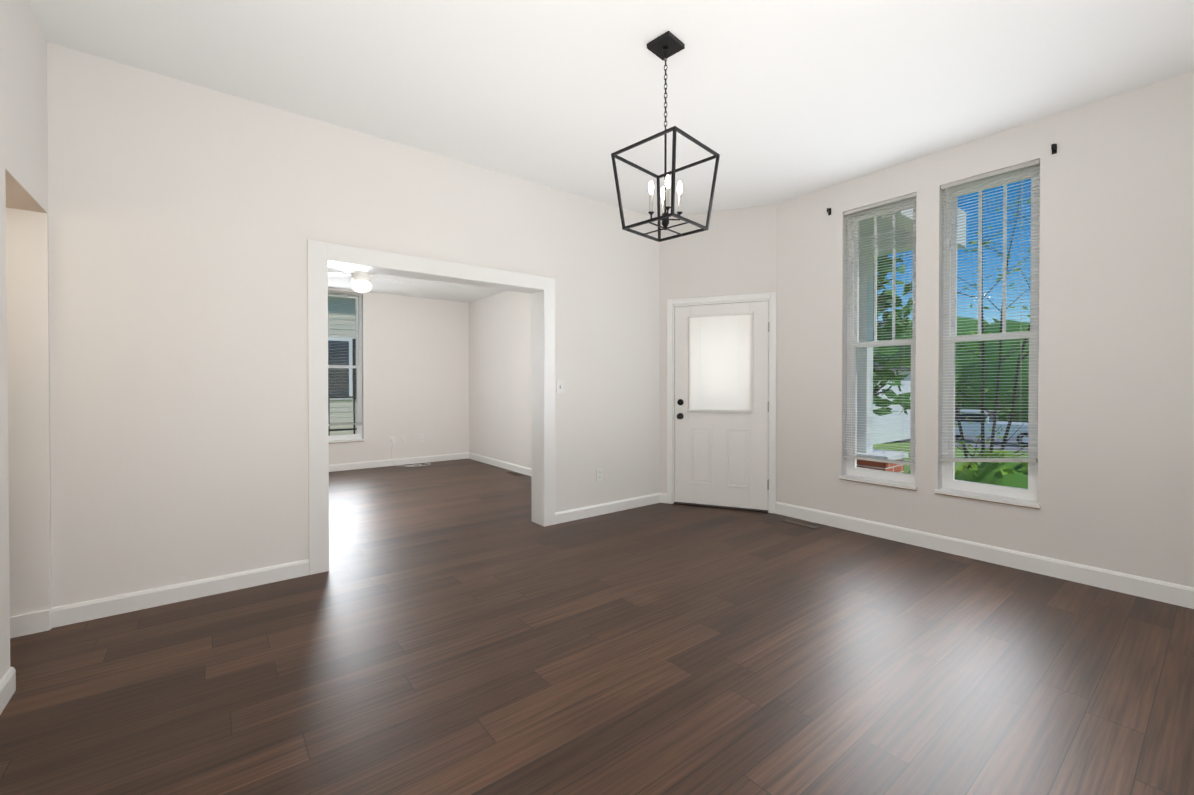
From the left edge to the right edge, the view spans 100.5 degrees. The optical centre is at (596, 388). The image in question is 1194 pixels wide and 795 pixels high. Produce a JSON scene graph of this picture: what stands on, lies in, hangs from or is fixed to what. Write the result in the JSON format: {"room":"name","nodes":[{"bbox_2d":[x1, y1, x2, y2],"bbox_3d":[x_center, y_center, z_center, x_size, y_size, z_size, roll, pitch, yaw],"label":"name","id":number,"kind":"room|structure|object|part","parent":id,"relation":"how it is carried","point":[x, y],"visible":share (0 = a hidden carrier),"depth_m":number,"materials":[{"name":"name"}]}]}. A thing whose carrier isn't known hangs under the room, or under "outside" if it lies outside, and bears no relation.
{"room":"empty living room","nodes":[
{"label":"empty living room","id":0,"kind":"room"},
{"bbox_2d":[0,0,51,680],"bbox_3d":[-1.510,0.248,0.760,0.180,3.950,4.300,0,1,-38],"label":"wall","id":1,"kind":"structure","parent":0,"point":[25,524],"depth_m":2.42,"materials":[{"name":"paint"}]},
{"bbox_2d":[0,667,15,713],"bbox_3d":[-1.227,1.175,0.563,0.014,0.100,3.630,0,1,-38],"label":"baseboard","id":2,"kind":"structure","parent":1,"relation":"attached to","point":[8,685],"depth_m":1.92,"materials":[{"name":"paint"}]},
{"bbox_2d":[5,168,46,212],"bbox_3d":[-2.619,-0.875,2.171,0.178,0.006,0.643,0,1,-38],"label":"ceiling soffit","id":3,"kind":"structure","parent":0,"point":[19,196],"depth_m":2.28,"materials":[{"name":"paint"}]},
{"bbox_2d":[47,42,659,606],"bbox_3d":[-1.623,0.225,3.513,5.750,3.950,0.180,0,1,-38],"label":"wall","id":4,"kind":"structure","parent":0,"point":[187,220],"depth_m":2.95,"materials":[{"name":"paint"}]},
{"bbox_2d":[10,559,308,637],"bbox_3d":[-2.373,1.156,2.796,1.315,0.100,0.039,0,1,-38],"label":"baseboard","id":5,"kind":"structure","parent":4,"relation":"attached to","point":[73,613],"depth_m":2.74,"materials":[{"name":"paint"}]},
{"bbox_2d":[307,240,554,574],"bbox_3d":[-1.177,0.117,3.860,1.890,2.160,0.218,0,1,-38],"label":"door frame","id":6,"kind":"structure","parent":4,"relation":"attached to","point":[320,254],"depth_m":3.58,"materials":[{"name":"paint"}]},
{"bbox_2d":[556,380,563,392],"bbox_3d":[-0.324,-0.017,4.399,0.072,0.115,0.018,0,1,-38],"label":"light switch","id":7,"kind":"object","parent":4,"relation":"attached to","point":[559,386],"visible":1,"depth_m":4.40,"materials":[{"name":"white plastic"}]},
{"bbox_2d":[596,468,602,480],"bbox_3d":[0.024,0.810,4.683,0.072,0.115,0.009,0,1,-38],"label":"electrical outlet","id":8,"kind":"object","parent":4,"relation":"attached to","point":[599,474],"visible":1,"depth_m":4.68,"materials":[{"name":"white plastic"}]},
{"bbox_2d":[555,493,659,523],"bbox_3d":[0.142,1.140,4.775,1.305,0.100,0.014,0,1,-38],"label":"baseboard","id":9,"kind":"structure","parent":4,"relation":"attached to","point":[593,510],"depth_m":4.72,"materials":[{"name":"paint"}]},
{"bbox_2d":[328,288,468,464],"bbox_3d":[-3.762,-0.305,7.103,4.360,2.950,0.180,0,1,-38],"label":"wall","id":10,"kind":"structure","parent":0,"point":[415,367],"depth_m":7.69,"materials":[{"name":"paint"}]},
{"bbox_2d":[328,292,361,440],"bbox_3d":[-3.847,-0.326,7.073,0.910,2.128,0.075,0,1,-38],"label":"window","id":11,"kind":"structure","parent":10,"relation":"in","point":[358,435],"depth_m":7.30,"materials":[{"name":"plastic"}]},
{"bbox_2d":[328,290,362,425],"bbox_3d":[-3.792,-0.433,7.002,0.898,1.911,0.045,0,1,-38],"label":"window blind","id":12,"kind":"object","parent":11,"relation":"attached to","point":[344,293],"visible":0.38,"depth_m":7.13,"materials":[{"name":"white plastic"}]},
{"bbox_2d":[328,439,364,443],"bbox_3d":[-3.792,0.755,7.012,0.940,0.033,0.103,0,1,-38],"label":"sill","id":13,"kind":"structure","parent":10,"relation":"attached to","point":[345,441],"depth_m":7.10,"materials":[{"name":"paint"}]},
{"bbox_2d":[389,436,394,443],"bbox_3d":[-3.091,0.781,7.503,0.090,0.120,0.030,0,1,-38],"label":"electrical outlet","id":14,"kind":"object","parent":10,"relation":"attached to","point":[391,439],"visible":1,"depth_m":7.50,"materials":[{"name":"white plastic"}]},
{"bbox_2d":[329,452,468,471],"bbox_3d":[-3.703,1.121,7.039,4.000,0.100,0.014,0,1,-38],"label":"baseboard","id":15,"kind":"structure","parent":10,"relation":"attached to","point":[379,463],"depth_m":7.54,"materials":[{"name":"paint"}]},
{"bbox_2d":[401,435,405,442],"bbox_3d":[-2.967,0.771,7.613,0.072,0.115,0.009,0,1,-38],"label":"electrical outlet","id":16,"kind":"object","parent":10,"relation":"attached to","point":[403,438],"visible":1,"depth_m":7.61,"materials":[{"name":"white plastic"}]},
{"bbox_2d":[419,434,423,441],"bbox_3d":[-2.751,0.769,7.782,0.072,0.115,0.009,0,1,-38],"label":"electrical outlet","id":17,"kind":"object","parent":10,"relation":"attached to","point":[421,437],"visible":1,"depth_m":7.78,"materials":[{"name":"white plastic"}]},
{"bbox_2d":[328,267,506,302],"bbox_3d":[-2.541,-1.467,5.528,4.360,0.120,4.150,0,1,-38],"label":"ceiling","id":18,"kind":"structure","parent":0,"point":[423,288],"depth_m":7.04,"materials":[{"name":"white paint"}]},
{"bbox_2d":[328,268,412,292],"bbox_3d":[-2.670,-1.247,5.661,1.208,0.320,1.190,0,1,-38],"label":"ceiling fan","id":19,"kind":"object","parent":18,"relation":"hanging from","point":[360,282],"visible":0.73,"depth_m":5.55,"materials":[{"name":"white"}]},
{"bbox_2d":[469,290,530,467],"bbox_3d":[-0.838,-0.302,6.753,0.180,2.950,3.970,0,1,-38],"label":"wall","id":20,"kind":"structure","parent":0,"point":[499,376],"depth_m":7.35,"materials":[{"name":"paint"}]},
{"bbox_2d":[469,452,530,475],"bbox_3d":[-0.915,1.123,6.706,0.014,0.100,3.970,0,1,-38],"label":"baseboard","id":21,"kind":"structure","parent":20,"relation":"attached to","point":[505,465],"depth_m":7.33,"materials":[{"name":"paint"}]},
{"bbox_2d":[0,458,1193,794],"bbox_3d":[-1.333,1.260,3.557,6.650,0.120,8.780,0,1,-38],"label":"floor","id":22,"kind":"structure","parent":0,"point":[468,626],"depth_m":2.13,"materials":[{"name":"wood"}]},
{"bbox_2d":[391,442,429,466],"bbox_3d":[-2.805,0.985,7.532,0.532,0.359,0.285,0,1,-38],"label":"cord","id":23,"kind":"object","parent":22,"relation":"on","point":[410,465],"visible":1,"depth_m":7.48,"materials":[{"name":"white plastic"}]},
{"bbox_2d":[506,471,522,475],"bbox_3d":[-1.133,1.170,6.834,0.110,0.005,0.320,0,1,-38],"label":"floor vent","id":24,"kind":"object","parent":22,"relation":"in","point":[515,473],"visible":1,"depth_m":6.84,"materials":[{"name":"brown metal"}]},
{"bbox_2d":[781,519,821,528],"bbox_3d":[1.799,1.190,4.378,0.110,0.005,0.320,0,1,-38],"label":"floor vent","id":25,"kind":"object","parent":22,"relation":"in","point":[804,524],"visible":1,"depth_m":4.38,"materials":[{"name":"brown metal"}]},
{"bbox_2d":[27,0,1193,217],"bbox_3d":[-0.057,-1.811,1.896,6.650,0.150,4.630,0,1,-38],"label":"ceiling","id":26,"kind":"structure","parent":0,"point":[775,100],"depth_m":2.72,"materials":[{"name":"white paint"}]},
{"bbox_2d":[611,31,719,241],"bbox_3d":[0.347,-1.272,2.513,0.390,0.938,0.390,0,1,44],"label":"pendant lantern","id":27,"kind":"object","parent":26,"relation":"hanging from","point":[665,45],"visible":1,"depth_m":2.51,"materials":[{"name":"black metal"}]},
{"bbox_2d":[659,203,776,492],"bbox_3d":[1.264,0.213,4.998,1.266,3.950,0.150,0,1,23],"label":"wall","id":28,"kind":"structure","parent":0,"point":[731,252],"depth_m":4.94,"materials":[{"name":"grey paint"}]},
{"bbox_2d":[660,493,666,502],"bbox_3d":[0.686,1.136,5.160,0.081,0.100,0.014,0,1,23],"label":"baseboard","id":29,"kind":"structure","parent":28,"relation":"attached to","point":[663,497],"depth_m":5.15,"materials":[{"name":"paint"}]},
{"bbox_2d":[673,502,767,512],"bbox_3d":[1.242,1.180,5.000,0.920,0.016,0.178,0,1,23],"label":"door threshold sill","id":30,"kind":"structure","parent":28,"relation":"attached to","point":[723,507],"depth_m":4.92,"materials":[{"name":"brown metal"}]},
{"bbox_2d":[674,301,768,509],"bbox_3d":[1.218,0.163,4.923,0.922,2.009,0.120,0,1,23],"label":"door","id":31,"kind":"structure","parent":28,"relation":"in","point":[721,458],"depth_m":4.92,"materials":[{"name":"paint"}]},
{"bbox_3d":[0.841,0.211,5.058,0.066,0.209,0.076,0,1,23],"label":"knob","id":32,"kind":"part","parent":31,"relation":"part of","materials":[{"name":"black metal"}]},
{"bbox_2d":[687,311,752,411],"bbox_3d":[1.210,-0.258,4.911,0.634,0.972,0.022,0,1,23],"label":"door blind","id":33,"kind":"object","parent":31,"relation":"attached to","point":[720,356],"visible":1,"depth_m":4.91,"materials":[{"name":"white fabric"}]},
{"bbox_3d":[1.640,0.165,4.754,0.013,1.610,0.015,0,1,23],"label":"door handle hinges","id":34,"kind":"part","parent":31,"relation":"part of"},
{"bbox_2d":[667,292,776,513],"bbox_3d":[1.242,0.134,4.998,1.063,2.107,0.168,0,1,23],"label":"door frame","id":35,"kind":"structure","parent":28,"relation":"attached to","point":[754,296],"depth_m":4.90,"materials":[{"name":"paint"}]},
{"bbox_2d":[776,70,1193,586],"bbox_3d":[2.803,-0.275,3.487,0.200,2.950,3.300,0,1,-38],"label":"wall","id":36,"kind":"structure","parent":0,"point":[1116,388],"depth_m":3.11,"materials":[{"name":"grey paint"}]},
{"bbox_2d":[839,474,916,490],"bbox_3d":[2.289,0.760,4.047,0.112,0.033,0.590,0,1,-38],"label":"sill","id":37,"kind":"structure","parent":36,"relation":"attached to","point":[887,483],"depth_m":4.00,"materials":[{"name":"paint"}]},
{"bbox_2d":[847,198,915,483],"bbox_3d":[2.363,-0.381,4.095,0.075,2.248,0.560,0,1,-38],"label":"window","id":38,"kind":"structure","parent":36,"relation":"in","point":[853,468],"depth_m":4.16,"materials":[{"name":"plastic"}]},
{"bbox_2d":[844,193,915,465],"bbox_3d":[2.285,-0.455,4.034,0.045,2.096,0.548,0,1,-38],"label":"window blind","id":39,"kind":"object","parent":38,"relation":"attached to","point":[881,205],"visible":0.98,"depth_m":4.02,"materials":[{"name":"white plastic"}]},
{"bbox_2d":[776,501,1193,608],"bbox_3d":[2.718,1.143,3.433,0.014,0.115,3.300,0,1,-38],"label":"baseboard","id":40,"kind":"structure","parent":36,"relation":"attached to","point":[1161,591],"depth_m":3.33,"materials":[{"name":"paint"}]},
{"bbox_2d":[934,488,1039,508],"bbox_3d":[2.728,0.765,3.484,0.112,0.033,0.593,0,1,-38],"label":"sill","id":41,"kind":"structure","parent":36,"relation":"attached to","point":[993,498],"depth_m":3.44,"materials":[{"name":"paint"}]},
{"bbox_2d":[942,165,1039,500],"bbox_3d":[2.802,-0.376,3.532,0.075,2.248,0.563,0,1,-38],"label":"window","id":42,"kind":"structure","parent":36,"relation":"in","point":[949,481],"depth_m":3.54,"materials":[{"name":"plastic"}]},
{"bbox_2d":[940,159,1039,462],"bbox_3d":[2.725,-0.478,3.471,0.045,2.041,0.551,0,1,-38],"label":"window blind","id":43,"kind":"object","parent":42,"relation":"attached to","point":[994,174],"visible":0.81,"depth_m":3.46,"materials":[{"name":"white plastic"}]},
{"bbox_2d":[1051,143,1056,153],"bbox_3d":[2.901,-1.527,3.155,0.040,0.060,0.024,0,1,-38],"label":"curtain bracket","id":44,"kind":"object","parent":36,"relation":"attached to","point":[1054,148],"depth_m":3.16,"materials":[{"name":"black metal"}]},
{"label":"outside","id":45,"kind":"structure","parent":0,"visible":0},
{"bbox_2d":[873,441,1027,472],"bbox_3d":[21.517,3.675,29.358,190.000,3.986,180.000,0,1,-38],"label":"ground","id":46,"kind":"structure","parent":45,"point":[906,467],"depth_m":22.23,"materials":[{"name":"green plant"}]},
{"bbox_2d":[328,396,356,435],"bbox_3d":[-5.726,1.015,10.605,12.030,1.690,0.040,0,1,-38],"label":"fence","id":47,"kind":"object","parent":46,"relation":"on","point":[353,428],"depth_m":10.76,"materials":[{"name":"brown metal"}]},
{"bbox_2d":[328,296,356,440],"bbox_3d":[-10.735,-1.682,16.187,16.000,7.050,10.000,0,1,-38],"label":"house","id":48,"kind":"structure","parent":46,"relation":"on","point":[335,356],"depth_m":13.45,"materials":[{"name":"beige"}]},
{"bbox_2d":[873,363,910,443],"bbox_3d":[10.990,0.710,30.630,7.800,4.000,13.800,0,1,-38],"label":"building","id":49,"kind":"structure","parent":46,"relation":"on","point":[897,422],"depth_m":24.89,"materials":[{"name":"white paint"}]},
{"bbox_2d":[873,255,912,415],"bbox_3d":[6.113,-1.505,11.850,3.648,7.455,3.361,0,1,-38],"label":"trees","id":50,"kind":"object","parent":46,"relation":"on","point":[891,374],"depth_m":11.10,"materials":[{"name":"green plant"}]},
{"bbox_2d":[873,316,1029,422],"bbox_3d":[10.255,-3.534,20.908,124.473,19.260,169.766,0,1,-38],"label":"tree","id":51,"kind":"object","parent":46,"relation":"on","point":[966,370],"depth_m":53.97,"materials":[{"name":"green plant"}]},
{"bbox_2d":[886,181,1030,468],"bbox_3d":[4.159,-0.344,5.097,2.104,4.687,2.134,0,1,-38],"label":"sapling","id":52,"kind":"object","parent":46,"relation":"on","point":[1011,414],"depth_m":5.08,"materials":[{"name":"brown plant"}]},
{"bbox_2d":[897,451,1027,493],"bbox_3d":[3.261,1.216,4.024,0.905,1.462,1.925,0,1,-38],"label":"bush","id":53,"kind":"object","parent":46,"relation":"on","point":[1006,472],"depth_m":3.92,"materials":[{"name":"green plant"}]},
{"bbox_3d":[1.093,1.575,7.116,1.550,0.690,6.600,0,1,-38],"label":"porch","id":54,"kind":"object","parent":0,"visible":0},
{"bbox_2d":[857,253,907,480],"bbox_3d":[2.969,0.275,5.359,0.520,3.420,0.520,0,1,-38],"label":"porch column","id":55,"kind":"structure","parent":54,"relation":"on","point":[862,387],"depth_m":5.30,"materials":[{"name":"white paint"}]},
{"bbox_2d":[859,208,965,256],"bbox_3d":[1.097,-1.625,7.124,1.600,0.350,6.550,0,1,-38],"label":"porch roof","id":56,"kind":"structure","parent":55,"relation":"on","point":[962,241],"depth_m":5.03,"materials":[{"name":"white paint"}]},
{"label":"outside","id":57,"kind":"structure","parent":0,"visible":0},
{"bbox_2d":[904,435,1027,451],"bbox_3d":[20.729,2.884,28.736,8.000,0.001,180.000,0,1,-38],"label":"road","id":58,"kind":"structure","parent":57,"point":[967,438],"depth_m":26.76,"materials":[{"name":"grey asphalt"}]},
{"bbox_2d":[955,409,1027,446],"bbox_3d":[21.048,2.035,26.694,2.070,1.720,5.400,0,1,-38],"label":"truck","id":59,"kind":"object","parent":58,"relation":"on","point":[972,427],"depth_m":26.13,"materials":[{"name":"paint"}]}
]}

